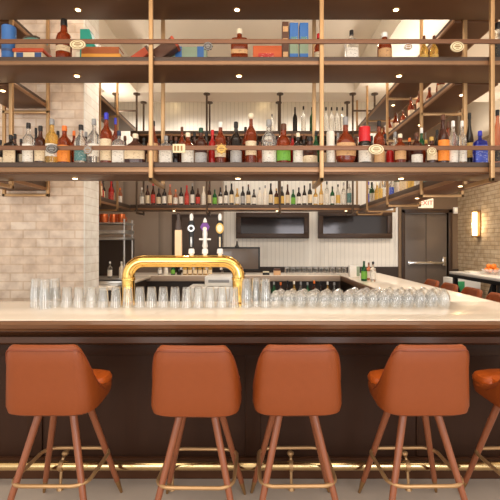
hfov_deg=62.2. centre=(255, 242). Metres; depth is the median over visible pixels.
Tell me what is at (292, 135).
liquor bottle
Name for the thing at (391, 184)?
liquor bottle
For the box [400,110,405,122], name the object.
liquor bottle
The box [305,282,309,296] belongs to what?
liquor bottle
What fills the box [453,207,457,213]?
fire alarm
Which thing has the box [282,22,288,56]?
gift box
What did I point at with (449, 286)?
bar stool
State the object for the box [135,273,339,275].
countertop
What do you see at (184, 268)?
liquor bottle
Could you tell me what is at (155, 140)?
liquor bottle
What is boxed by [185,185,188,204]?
liquor bottle
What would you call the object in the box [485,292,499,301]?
bar stool
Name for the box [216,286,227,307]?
pint glass
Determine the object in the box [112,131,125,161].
liquor bottle
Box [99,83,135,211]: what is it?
shelf
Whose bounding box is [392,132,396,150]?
liquor bottle
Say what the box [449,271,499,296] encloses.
bar table
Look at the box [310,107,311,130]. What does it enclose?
liquor bottle
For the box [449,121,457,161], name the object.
liquor bottle
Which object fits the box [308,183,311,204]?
liquor bottle
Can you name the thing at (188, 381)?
bar stool
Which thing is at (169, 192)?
liquor bottle
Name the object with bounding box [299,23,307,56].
gift box
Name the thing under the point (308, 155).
liquor bottle
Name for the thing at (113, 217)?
copper mug
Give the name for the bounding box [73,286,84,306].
pint glass
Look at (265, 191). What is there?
liquor bottle
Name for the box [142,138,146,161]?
liquor bottle
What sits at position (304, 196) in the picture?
liquor bottle
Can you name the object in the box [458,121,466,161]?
liquor bottle
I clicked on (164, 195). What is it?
liquor bottle
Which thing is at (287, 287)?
liquor bottle
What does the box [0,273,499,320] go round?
countertop
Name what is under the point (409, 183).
liquor bottle
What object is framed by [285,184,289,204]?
liquor bottle
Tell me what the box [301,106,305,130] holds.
liquor bottle
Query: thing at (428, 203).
exit sign
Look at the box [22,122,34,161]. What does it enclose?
liquor bottle
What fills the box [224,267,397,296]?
trim
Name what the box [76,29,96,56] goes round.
box
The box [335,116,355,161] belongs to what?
liquor bottle
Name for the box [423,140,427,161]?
liquor bottle
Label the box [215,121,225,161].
liquor bottle
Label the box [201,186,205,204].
liquor bottle
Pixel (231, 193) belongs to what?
liquor bottle
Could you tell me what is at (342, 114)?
liquor bottle
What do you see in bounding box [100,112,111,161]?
liquor bottle
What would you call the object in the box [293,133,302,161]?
liquor bottle
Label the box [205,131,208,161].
liquor bottle
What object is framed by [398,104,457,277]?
wall
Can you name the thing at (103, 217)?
copper mug
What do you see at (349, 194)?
liquor bottle
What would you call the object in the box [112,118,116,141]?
liquor bottle
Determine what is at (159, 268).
liquor bottle
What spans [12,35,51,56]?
book
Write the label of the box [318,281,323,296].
liquor bottle
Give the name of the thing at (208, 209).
shelf
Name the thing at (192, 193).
liquor bottle
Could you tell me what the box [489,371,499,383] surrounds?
seat cushion
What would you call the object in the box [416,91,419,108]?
liquor bottle
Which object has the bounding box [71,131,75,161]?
liquor bottle
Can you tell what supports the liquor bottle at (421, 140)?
on the shelf at (321, 69)
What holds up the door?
in the wall at (438, 202)
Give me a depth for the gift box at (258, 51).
3.08 m
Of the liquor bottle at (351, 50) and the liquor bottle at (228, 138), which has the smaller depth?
the liquor bottle at (351, 50)
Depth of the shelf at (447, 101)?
4.16 m
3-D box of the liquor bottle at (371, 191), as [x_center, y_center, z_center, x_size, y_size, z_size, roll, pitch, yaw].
[1.720,-0.738,6.149,0.074,0.330,0.074,0,0,0]
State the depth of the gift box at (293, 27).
3.08 m
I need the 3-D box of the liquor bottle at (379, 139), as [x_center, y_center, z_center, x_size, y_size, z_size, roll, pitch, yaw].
[0.924,-0.745,3.109,0.080,0.343,0.081,0,0,0]
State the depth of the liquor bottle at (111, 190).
5.83 m
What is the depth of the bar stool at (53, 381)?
2.08 m
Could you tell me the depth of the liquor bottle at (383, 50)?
3.08 m
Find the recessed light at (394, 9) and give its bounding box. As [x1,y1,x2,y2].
[392,7,399,11]
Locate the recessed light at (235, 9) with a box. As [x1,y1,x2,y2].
[233,7,240,11]
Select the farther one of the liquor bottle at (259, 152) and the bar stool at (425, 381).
the liquor bottle at (259, 152)
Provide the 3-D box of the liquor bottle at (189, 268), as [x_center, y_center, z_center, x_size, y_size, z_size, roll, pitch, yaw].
[-0.965,0.389,6.049,0.064,0.150,0.064,0,0,0]
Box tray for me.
[99,278,121,285]
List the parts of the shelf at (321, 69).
guard rail, guard rail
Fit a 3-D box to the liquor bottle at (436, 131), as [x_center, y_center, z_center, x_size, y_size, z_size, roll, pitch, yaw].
[1.436,-0.735,3.284,0.062,0.323,0.062,0,0,0]
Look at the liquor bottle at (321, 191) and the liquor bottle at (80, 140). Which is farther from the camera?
the liquor bottle at (321, 191)
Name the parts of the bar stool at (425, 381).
leg, leg, leg, leg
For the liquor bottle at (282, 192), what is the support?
on the shelf at (208, 209)
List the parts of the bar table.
leg, leg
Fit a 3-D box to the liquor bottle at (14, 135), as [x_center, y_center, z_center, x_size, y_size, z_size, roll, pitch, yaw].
[-1.912,-0.719,3.285,0.062,0.291,0.060,0,0,0]
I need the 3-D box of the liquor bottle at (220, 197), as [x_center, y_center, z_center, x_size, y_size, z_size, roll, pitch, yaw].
[-0.550,-0.716,6.399,0.068,0.286,0.068,0,0,0]
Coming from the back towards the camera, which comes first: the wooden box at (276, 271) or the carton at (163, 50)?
the wooden box at (276, 271)
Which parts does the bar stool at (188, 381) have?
leg, leg, leg, leg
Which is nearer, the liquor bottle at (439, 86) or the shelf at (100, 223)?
the liquor bottle at (439, 86)
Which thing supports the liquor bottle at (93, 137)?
on the shelf at (321, 69)
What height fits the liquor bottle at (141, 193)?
0.286 m
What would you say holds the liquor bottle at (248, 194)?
on the shelf at (208, 209)
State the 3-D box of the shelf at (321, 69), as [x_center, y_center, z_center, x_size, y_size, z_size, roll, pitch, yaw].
[-0.170,-1.528,3.152,4.460,2.174,0.444,0,0,0]
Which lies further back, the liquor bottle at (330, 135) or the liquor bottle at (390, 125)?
the liquor bottle at (390, 125)
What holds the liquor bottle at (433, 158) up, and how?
on the shelf at (321, 69)
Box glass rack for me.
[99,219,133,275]
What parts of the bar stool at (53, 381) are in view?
leg, leg, leg, leg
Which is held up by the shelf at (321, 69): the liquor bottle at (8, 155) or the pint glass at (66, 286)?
the liquor bottle at (8, 155)
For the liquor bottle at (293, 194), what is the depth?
6.37 m
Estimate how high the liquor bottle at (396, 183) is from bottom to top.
0.353 m
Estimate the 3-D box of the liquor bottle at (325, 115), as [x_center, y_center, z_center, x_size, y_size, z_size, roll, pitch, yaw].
[1.082,-1.894,6.400,0.072,0.408,0.070,0,0,0]
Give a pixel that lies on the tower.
(128, 278)
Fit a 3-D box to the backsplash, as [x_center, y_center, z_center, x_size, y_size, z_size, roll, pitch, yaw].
[-0.409,0.424,4.725,0.309,0.108,0.350,0,0,0]
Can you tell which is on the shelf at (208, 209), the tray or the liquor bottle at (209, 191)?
the liquor bottle at (209, 191)
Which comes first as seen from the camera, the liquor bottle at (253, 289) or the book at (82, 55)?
the book at (82, 55)
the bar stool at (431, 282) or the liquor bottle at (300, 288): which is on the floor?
the bar stool at (431, 282)
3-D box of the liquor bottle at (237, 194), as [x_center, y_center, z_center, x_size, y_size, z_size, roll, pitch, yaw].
[-0.291,-0.709,6.399,0.068,0.270,0.068,0,0,0]
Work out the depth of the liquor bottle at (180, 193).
6.37 m
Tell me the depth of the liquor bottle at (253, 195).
6.37 m
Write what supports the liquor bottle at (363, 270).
on the bar counter at (123, 342)
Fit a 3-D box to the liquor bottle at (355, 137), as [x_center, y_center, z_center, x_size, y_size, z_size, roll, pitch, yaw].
[0.789,-0.711,3.285,0.062,0.276,0.060,0,0,0]
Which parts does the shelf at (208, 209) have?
panel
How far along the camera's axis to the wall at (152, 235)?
7.30 m
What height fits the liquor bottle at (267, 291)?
0.326 m
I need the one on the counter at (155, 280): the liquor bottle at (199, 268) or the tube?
the liquor bottle at (199, 268)
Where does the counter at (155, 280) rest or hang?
on the floor
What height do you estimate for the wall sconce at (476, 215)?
0.460 m
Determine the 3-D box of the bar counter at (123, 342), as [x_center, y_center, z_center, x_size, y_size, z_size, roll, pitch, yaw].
[-0.738,0.999,4.466,5.325,1.072,3.968,0,0,0]
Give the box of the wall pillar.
[0,20,83,300]
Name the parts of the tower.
tap handle, tap handle, tap handle, tap handle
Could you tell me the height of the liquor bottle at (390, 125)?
0.309 m
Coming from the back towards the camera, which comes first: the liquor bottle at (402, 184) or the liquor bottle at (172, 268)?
the liquor bottle at (172, 268)
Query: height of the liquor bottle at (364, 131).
0.298 m
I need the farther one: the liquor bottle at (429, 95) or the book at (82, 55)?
the liquor bottle at (429, 95)
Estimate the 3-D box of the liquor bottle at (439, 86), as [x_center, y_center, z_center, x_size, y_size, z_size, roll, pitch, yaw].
[1.740,-1.481,3.899,0.074,0.289,0.074,0,0,0]
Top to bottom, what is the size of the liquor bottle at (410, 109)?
0.299 m
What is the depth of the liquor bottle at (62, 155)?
3.07 m
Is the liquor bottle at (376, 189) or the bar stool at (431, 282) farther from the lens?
the liquor bottle at (376, 189)
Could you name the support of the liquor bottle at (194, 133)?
on the shelf at (321, 69)
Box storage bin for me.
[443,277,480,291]
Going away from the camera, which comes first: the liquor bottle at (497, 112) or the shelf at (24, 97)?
the liquor bottle at (497, 112)
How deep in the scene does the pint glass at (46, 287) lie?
2.93 m
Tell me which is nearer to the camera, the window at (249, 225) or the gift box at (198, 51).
the gift box at (198, 51)
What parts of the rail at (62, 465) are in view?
rail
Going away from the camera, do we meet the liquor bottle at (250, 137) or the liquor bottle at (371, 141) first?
the liquor bottle at (250, 137)
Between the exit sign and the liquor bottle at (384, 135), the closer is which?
the liquor bottle at (384, 135)
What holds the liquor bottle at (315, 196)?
on the shelf at (208, 209)
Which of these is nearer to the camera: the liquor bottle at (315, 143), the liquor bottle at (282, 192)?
the liquor bottle at (315, 143)
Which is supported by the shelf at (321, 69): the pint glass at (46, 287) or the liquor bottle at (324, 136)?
the liquor bottle at (324, 136)
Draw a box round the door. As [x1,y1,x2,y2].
[402,209,452,287]
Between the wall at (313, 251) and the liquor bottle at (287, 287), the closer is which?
the liquor bottle at (287, 287)
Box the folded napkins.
[463,271,479,272]
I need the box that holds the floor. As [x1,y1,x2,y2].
[0,479,499,499]
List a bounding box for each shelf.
[0,0,499,188]
[0,20,49,196]
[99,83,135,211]
[99,222,133,224]
[99,230,133,233]
[99,237,133,239]
[112,92,377,215]
[356,20,497,214]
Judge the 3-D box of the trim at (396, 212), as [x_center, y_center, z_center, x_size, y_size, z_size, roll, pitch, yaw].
[2.575,-1.090,7.590,0.050,3.050,0.020,0,0,0]
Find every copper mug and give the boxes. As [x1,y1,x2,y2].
[100,214,109,221]
[110,214,117,221]
[118,214,126,221]
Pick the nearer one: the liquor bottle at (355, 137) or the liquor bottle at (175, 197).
the liquor bottle at (355, 137)
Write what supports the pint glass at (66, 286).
on the bar counter at (123, 342)
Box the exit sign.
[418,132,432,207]
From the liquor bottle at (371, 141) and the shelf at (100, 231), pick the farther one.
the shelf at (100, 231)
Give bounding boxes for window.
[236,212,308,238]
[318,211,391,238]
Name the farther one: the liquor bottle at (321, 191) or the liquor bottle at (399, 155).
the liquor bottle at (321, 191)
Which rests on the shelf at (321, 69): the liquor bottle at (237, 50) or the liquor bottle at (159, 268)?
the liquor bottle at (237, 50)
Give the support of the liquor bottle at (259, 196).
on the shelf at (208, 209)
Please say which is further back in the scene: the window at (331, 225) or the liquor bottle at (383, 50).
the window at (331, 225)
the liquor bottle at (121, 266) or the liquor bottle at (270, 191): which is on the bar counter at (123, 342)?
the liquor bottle at (121, 266)
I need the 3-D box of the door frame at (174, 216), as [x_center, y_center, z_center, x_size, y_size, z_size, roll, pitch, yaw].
[-1.046,0.065,7.285,0.862,1.140,0.029,0,0,0]
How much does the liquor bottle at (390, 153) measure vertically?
0.192 m
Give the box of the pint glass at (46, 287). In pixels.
[39,287,51,309]
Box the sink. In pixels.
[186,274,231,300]
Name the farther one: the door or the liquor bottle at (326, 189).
the door
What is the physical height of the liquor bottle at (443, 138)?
0.388 m
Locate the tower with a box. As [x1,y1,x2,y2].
[119,213,246,305]
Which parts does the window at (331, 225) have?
glass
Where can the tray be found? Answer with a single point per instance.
(102, 281)
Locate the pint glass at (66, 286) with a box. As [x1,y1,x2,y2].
[61,286,72,307]
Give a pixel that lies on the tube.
(8, 31)
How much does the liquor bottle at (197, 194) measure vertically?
0.270 m
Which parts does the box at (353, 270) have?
panel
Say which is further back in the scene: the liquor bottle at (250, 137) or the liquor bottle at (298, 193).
the liquor bottle at (298, 193)
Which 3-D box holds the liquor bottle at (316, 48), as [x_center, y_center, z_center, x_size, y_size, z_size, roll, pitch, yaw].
[0.483,-1.476,3.199,0.070,0.279,0.071,0,0,0]
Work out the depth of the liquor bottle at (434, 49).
3.22 m
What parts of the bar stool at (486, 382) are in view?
leg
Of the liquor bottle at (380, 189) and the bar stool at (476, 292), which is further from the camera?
the liquor bottle at (380, 189)
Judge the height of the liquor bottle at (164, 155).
0.230 m
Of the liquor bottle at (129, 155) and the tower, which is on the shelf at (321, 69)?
the liquor bottle at (129, 155)
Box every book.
[12,35,51,56]
[81,47,123,56]
[81,54,121,56]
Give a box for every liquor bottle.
[0,140,2,161]
[3,135,18,161]
[13,134,16,143]
[19,139,21,161]
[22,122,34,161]
[34,126,44,161]
[45,118,57,161]
[55,18,71,56]
[57,125,71,161]
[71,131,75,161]
[74,124,87,161]
[88,118,99,161]
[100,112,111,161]
[107,261,112,277]
[108,181,113,199]
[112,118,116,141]
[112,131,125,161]
[119,188,122,202]
[119,261,122,277]
[124,133,145,161]
[140,187,143,204]
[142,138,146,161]
[145,185,149,204]
[147,121,157,161]
[151,183,154,204]
[156,188,160,204]
[158,267,161,274]
[159,136,172,161]
[162,189,166,204]
[164,267,167,274]
[168,184,171,204]
[171,267,174,274]
[173,137,179,161]
[173,189,177,204]
[178,127,184,161]
[179,187,182,204]
[181,132,193,161]
[183,267,186,274]
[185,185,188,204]
[188,267,191,274]
[190,183,194,204]
[192,132,195,161]
[195,127,206,161]
[196,188,199,204]
[198,267,201,274]
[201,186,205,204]
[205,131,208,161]
[208,130,214,161]
[208,184,210,204]
[213,189,216,204]
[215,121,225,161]
[218,187,222,204]
[224,185,227,204]
[226,137,229,161]
[229,183,233,204]
[230,121,241,161]
[231,28,247,56]
[235,188,238,204]
[241,186,244,204]
[242,127,246,161]
[245,113,256,161]
[246,184,250,204]
[251,282,255,296]
[252,189,255,204]
[257,142,261,161]
[257,187,261,204]
[258,280,262,296]
[262,119,275,161]
[263,185,266,204]
[265,281,269,296]
[269,183,272,204]
[271,114,273,130]
[271,282,276,296]
[274,188,278,204]
[276,123,290,161]
[278,282,282,296]
[281,186,283,204]
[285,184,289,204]
[285,280,289,296]
[291,134,293,161]
[291,189,294,204]
[291,281,296,296]
[293,107,296,130]
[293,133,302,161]
[297,187,300,204]
[298,282,302,296]
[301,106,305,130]
[302,185,306,204]
[303,136,316,161]
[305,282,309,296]
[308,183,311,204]
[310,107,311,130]
[312,280,316,296]
[313,131,318,161]
[313,189,317,204]
[314,33,318,56]
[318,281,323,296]
[319,183,322,204]
[324,107,327,130]
[324,136,325,161]
[325,181,328,204]
[325,282,329,296]
[326,131,334,161]
[329,107,333,130]
[330,186,334,204]
[332,282,336,296]
[335,107,338,130]
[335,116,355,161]
[336,184,339,204]
[340,107,343,130]
[341,182,345,204]
[345,30,358,56]
[347,181,351,204]
[354,136,357,161]
[358,126,370,161]
[361,261,366,280]
[367,262,369,279]
[369,182,373,201]
[370,136,372,161]
[370,262,375,281]
[373,121,384,161]
[374,182,377,199]
[377,32,391,56]
[378,181,382,198]
[383,134,387,161]
[383,181,385,196]
[386,143,393,161]
[389,117,391,131]
[389,181,393,194]
[392,112,398,128]
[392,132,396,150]
[394,134,405,161]
[394,181,398,192]
[399,181,405,190]
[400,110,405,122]
[406,138,410,161]
[407,97,414,116]
[407,181,413,187]
[410,133,422,161]
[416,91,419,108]
[419,128,424,145]
[420,35,427,56]
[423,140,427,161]
[426,87,431,100]
[426,137,436,161]
[430,35,438,56]
[434,130,438,145]
[436,83,444,91]
[437,114,449,161]
[446,122,449,135]
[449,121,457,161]
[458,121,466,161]
[466,113,473,161]
[472,131,487,161]
[495,22,499,56]
[495,109,499,161]
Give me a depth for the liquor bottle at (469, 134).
3.20 m
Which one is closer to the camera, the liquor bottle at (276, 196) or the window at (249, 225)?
the liquor bottle at (276, 196)
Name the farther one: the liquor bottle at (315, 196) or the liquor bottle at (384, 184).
the liquor bottle at (315, 196)
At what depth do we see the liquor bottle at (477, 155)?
3.08 m
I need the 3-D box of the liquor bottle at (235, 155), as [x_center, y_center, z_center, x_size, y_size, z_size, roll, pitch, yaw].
[-0.150,-0.741,3.109,0.087,0.336,0.089,0,0,0]
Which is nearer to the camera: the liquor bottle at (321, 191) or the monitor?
the monitor
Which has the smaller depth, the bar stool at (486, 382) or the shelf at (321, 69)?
the bar stool at (486, 382)
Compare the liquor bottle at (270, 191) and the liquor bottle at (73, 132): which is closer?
the liquor bottle at (73, 132)
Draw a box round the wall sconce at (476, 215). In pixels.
[471,210,480,236]
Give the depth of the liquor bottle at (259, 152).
3.09 m
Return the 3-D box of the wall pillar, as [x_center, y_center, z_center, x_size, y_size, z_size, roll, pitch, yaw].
[-2.933,-0.540,4.180,2.535,4.150,0.360,0,0,0]
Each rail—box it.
[0,450,499,491]
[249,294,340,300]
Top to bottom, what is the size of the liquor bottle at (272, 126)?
0.302 m
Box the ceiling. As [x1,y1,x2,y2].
[104,20,499,103]
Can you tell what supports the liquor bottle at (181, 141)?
on the shelf at (321, 69)
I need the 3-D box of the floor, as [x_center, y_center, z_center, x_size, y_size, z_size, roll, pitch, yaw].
[0.000,1.585,2.500,12.000,0.100,13.000,0,0,0]
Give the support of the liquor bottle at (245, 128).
on the shelf at (321, 69)
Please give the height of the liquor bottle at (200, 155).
0.290 m
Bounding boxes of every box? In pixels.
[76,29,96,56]
[172,46,207,56]
[253,46,281,56]
[273,268,280,274]
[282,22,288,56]
[289,23,297,56]
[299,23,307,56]
[348,265,359,277]
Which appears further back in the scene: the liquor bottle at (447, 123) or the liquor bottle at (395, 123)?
the liquor bottle at (395, 123)
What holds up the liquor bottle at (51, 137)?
on the shelf at (321, 69)
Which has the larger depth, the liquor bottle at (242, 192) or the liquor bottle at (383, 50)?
the liquor bottle at (242, 192)
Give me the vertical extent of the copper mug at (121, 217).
0.115 m
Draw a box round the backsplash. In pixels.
[205,274,231,285]
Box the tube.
[1,24,16,56]
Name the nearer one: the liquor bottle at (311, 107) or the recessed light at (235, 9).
the recessed light at (235, 9)
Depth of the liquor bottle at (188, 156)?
3.07 m
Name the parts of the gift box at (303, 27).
lid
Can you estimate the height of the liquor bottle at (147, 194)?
0.316 m
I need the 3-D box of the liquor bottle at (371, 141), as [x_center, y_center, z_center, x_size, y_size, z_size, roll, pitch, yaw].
[0.916,-0.711,3.284,0.062,0.276,0.062,0,0,0]
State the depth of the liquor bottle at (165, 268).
6.02 m
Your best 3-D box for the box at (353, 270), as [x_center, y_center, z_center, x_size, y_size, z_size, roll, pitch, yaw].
[1.325,0.385,5.600,0.132,0.160,0.110,0,0,0]
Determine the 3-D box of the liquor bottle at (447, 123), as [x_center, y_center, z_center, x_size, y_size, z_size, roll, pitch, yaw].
[1.524,-0.767,3.285,0.062,0.387,0.060,0,0,0]
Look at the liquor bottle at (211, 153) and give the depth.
3.14 m
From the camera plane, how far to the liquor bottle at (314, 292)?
5.72 m
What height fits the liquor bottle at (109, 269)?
0.220 m
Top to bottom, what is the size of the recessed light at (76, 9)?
0.008 m
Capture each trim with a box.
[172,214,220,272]
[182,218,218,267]
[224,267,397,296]
[395,114,397,266]
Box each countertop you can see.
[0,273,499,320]
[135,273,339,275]
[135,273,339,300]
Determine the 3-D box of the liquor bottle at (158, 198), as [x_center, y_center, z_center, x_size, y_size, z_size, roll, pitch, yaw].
[-1.503,-0.709,6.399,0.068,0.270,0.068,0,0,0]
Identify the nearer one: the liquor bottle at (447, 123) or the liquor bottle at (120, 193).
the liquor bottle at (447, 123)
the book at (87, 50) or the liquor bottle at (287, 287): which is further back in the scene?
the liquor bottle at (287, 287)
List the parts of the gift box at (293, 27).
lid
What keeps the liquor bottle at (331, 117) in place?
on the shelf at (208, 209)
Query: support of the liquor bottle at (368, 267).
on the bar counter at (123, 342)
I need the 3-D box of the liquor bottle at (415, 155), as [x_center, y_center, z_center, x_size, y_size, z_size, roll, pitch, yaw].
[1.206,-0.700,3.109,0.087,0.253,0.089,0,0,0]
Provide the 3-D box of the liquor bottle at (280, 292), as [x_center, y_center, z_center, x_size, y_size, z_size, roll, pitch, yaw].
[0.342,0.699,5.739,0.072,0.310,0.072,0,0,0]
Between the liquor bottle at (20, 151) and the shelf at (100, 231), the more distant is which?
the shelf at (100, 231)
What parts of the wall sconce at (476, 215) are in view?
lamp shade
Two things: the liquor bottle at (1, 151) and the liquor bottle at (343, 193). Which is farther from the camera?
the liquor bottle at (343, 193)
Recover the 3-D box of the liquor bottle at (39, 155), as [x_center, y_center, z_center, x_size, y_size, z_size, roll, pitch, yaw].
[-1.619,-0.726,3.109,0.080,0.305,0.081,0,0,0]
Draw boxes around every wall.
[84,20,98,300]
[99,181,223,272]
[101,102,394,266]
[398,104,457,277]
[458,99,499,298]
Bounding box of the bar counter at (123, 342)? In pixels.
[0,273,499,478]
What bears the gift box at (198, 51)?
on the shelf at (321, 69)
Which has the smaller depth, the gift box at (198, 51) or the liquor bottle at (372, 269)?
the gift box at (198, 51)
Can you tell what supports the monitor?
on the counter at (155, 280)
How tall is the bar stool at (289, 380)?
1.027 m
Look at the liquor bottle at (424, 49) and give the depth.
3.22 m
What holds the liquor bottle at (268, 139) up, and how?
on the shelf at (321, 69)
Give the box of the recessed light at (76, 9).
[74,7,81,11]
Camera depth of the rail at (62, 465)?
2.58 m
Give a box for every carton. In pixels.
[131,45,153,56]
[153,36,180,56]
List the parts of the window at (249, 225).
glass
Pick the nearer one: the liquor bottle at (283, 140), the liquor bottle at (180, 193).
the liquor bottle at (283, 140)
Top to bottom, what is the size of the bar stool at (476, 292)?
1.027 m
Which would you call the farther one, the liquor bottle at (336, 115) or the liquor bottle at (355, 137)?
the liquor bottle at (336, 115)
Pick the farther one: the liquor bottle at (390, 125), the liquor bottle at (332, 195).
the liquor bottle at (332, 195)
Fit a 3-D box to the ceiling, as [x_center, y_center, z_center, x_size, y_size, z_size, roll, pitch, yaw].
[0.000,-2.690,2.500,12.000,0.150,13.000,0,0,0]
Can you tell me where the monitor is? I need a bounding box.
[221,241,259,273]
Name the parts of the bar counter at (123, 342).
ledge molding, panel, edge molding, board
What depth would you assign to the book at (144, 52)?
3.14 m
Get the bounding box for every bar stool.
[5,344,122,499]
[151,345,245,499]
[250,344,341,499]
[358,344,468,499]
[424,279,439,286]
[440,282,457,291]
[461,287,482,297]
[463,369,499,487]
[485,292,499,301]
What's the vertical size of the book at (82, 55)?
0.048 m
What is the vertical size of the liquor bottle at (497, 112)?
0.426 m
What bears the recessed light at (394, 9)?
attached to the shelf at (321, 69)
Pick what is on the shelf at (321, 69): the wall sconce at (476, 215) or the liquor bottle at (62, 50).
the liquor bottle at (62, 50)
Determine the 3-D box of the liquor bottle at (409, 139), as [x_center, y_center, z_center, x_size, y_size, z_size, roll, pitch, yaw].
[1.179,-0.690,3.180,0.060,0.233,0.060,0,0,0]
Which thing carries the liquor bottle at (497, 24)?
on the shelf at (321, 69)
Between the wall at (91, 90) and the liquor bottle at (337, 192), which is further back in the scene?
the liquor bottle at (337, 192)
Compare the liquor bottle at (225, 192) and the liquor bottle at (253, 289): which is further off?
the liquor bottle at (225, 192)
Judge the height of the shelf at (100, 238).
0.030 m
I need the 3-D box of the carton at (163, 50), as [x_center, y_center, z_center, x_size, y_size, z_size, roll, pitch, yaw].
[-0.666,-1.429,3.070,0.203,0.180,0.082,0,0,0]
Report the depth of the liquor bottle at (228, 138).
3.18 m
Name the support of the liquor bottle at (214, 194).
on the shelf at (208, 209)
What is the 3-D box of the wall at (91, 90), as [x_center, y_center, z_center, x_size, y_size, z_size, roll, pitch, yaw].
[-1.660,-0.540,4.180,0.010,4.150,0.364,0,0,0]
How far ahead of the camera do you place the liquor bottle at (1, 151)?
3.10 m
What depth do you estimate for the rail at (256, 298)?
5.62 m
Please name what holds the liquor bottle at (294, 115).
on the shelf at (208, 209)
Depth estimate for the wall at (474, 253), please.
6.98 m
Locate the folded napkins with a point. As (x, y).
(464, 271)
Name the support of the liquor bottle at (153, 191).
on the shelf at (208, 209)
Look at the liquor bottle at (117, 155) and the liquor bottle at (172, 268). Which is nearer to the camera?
the liquor bottle at (117, 155)

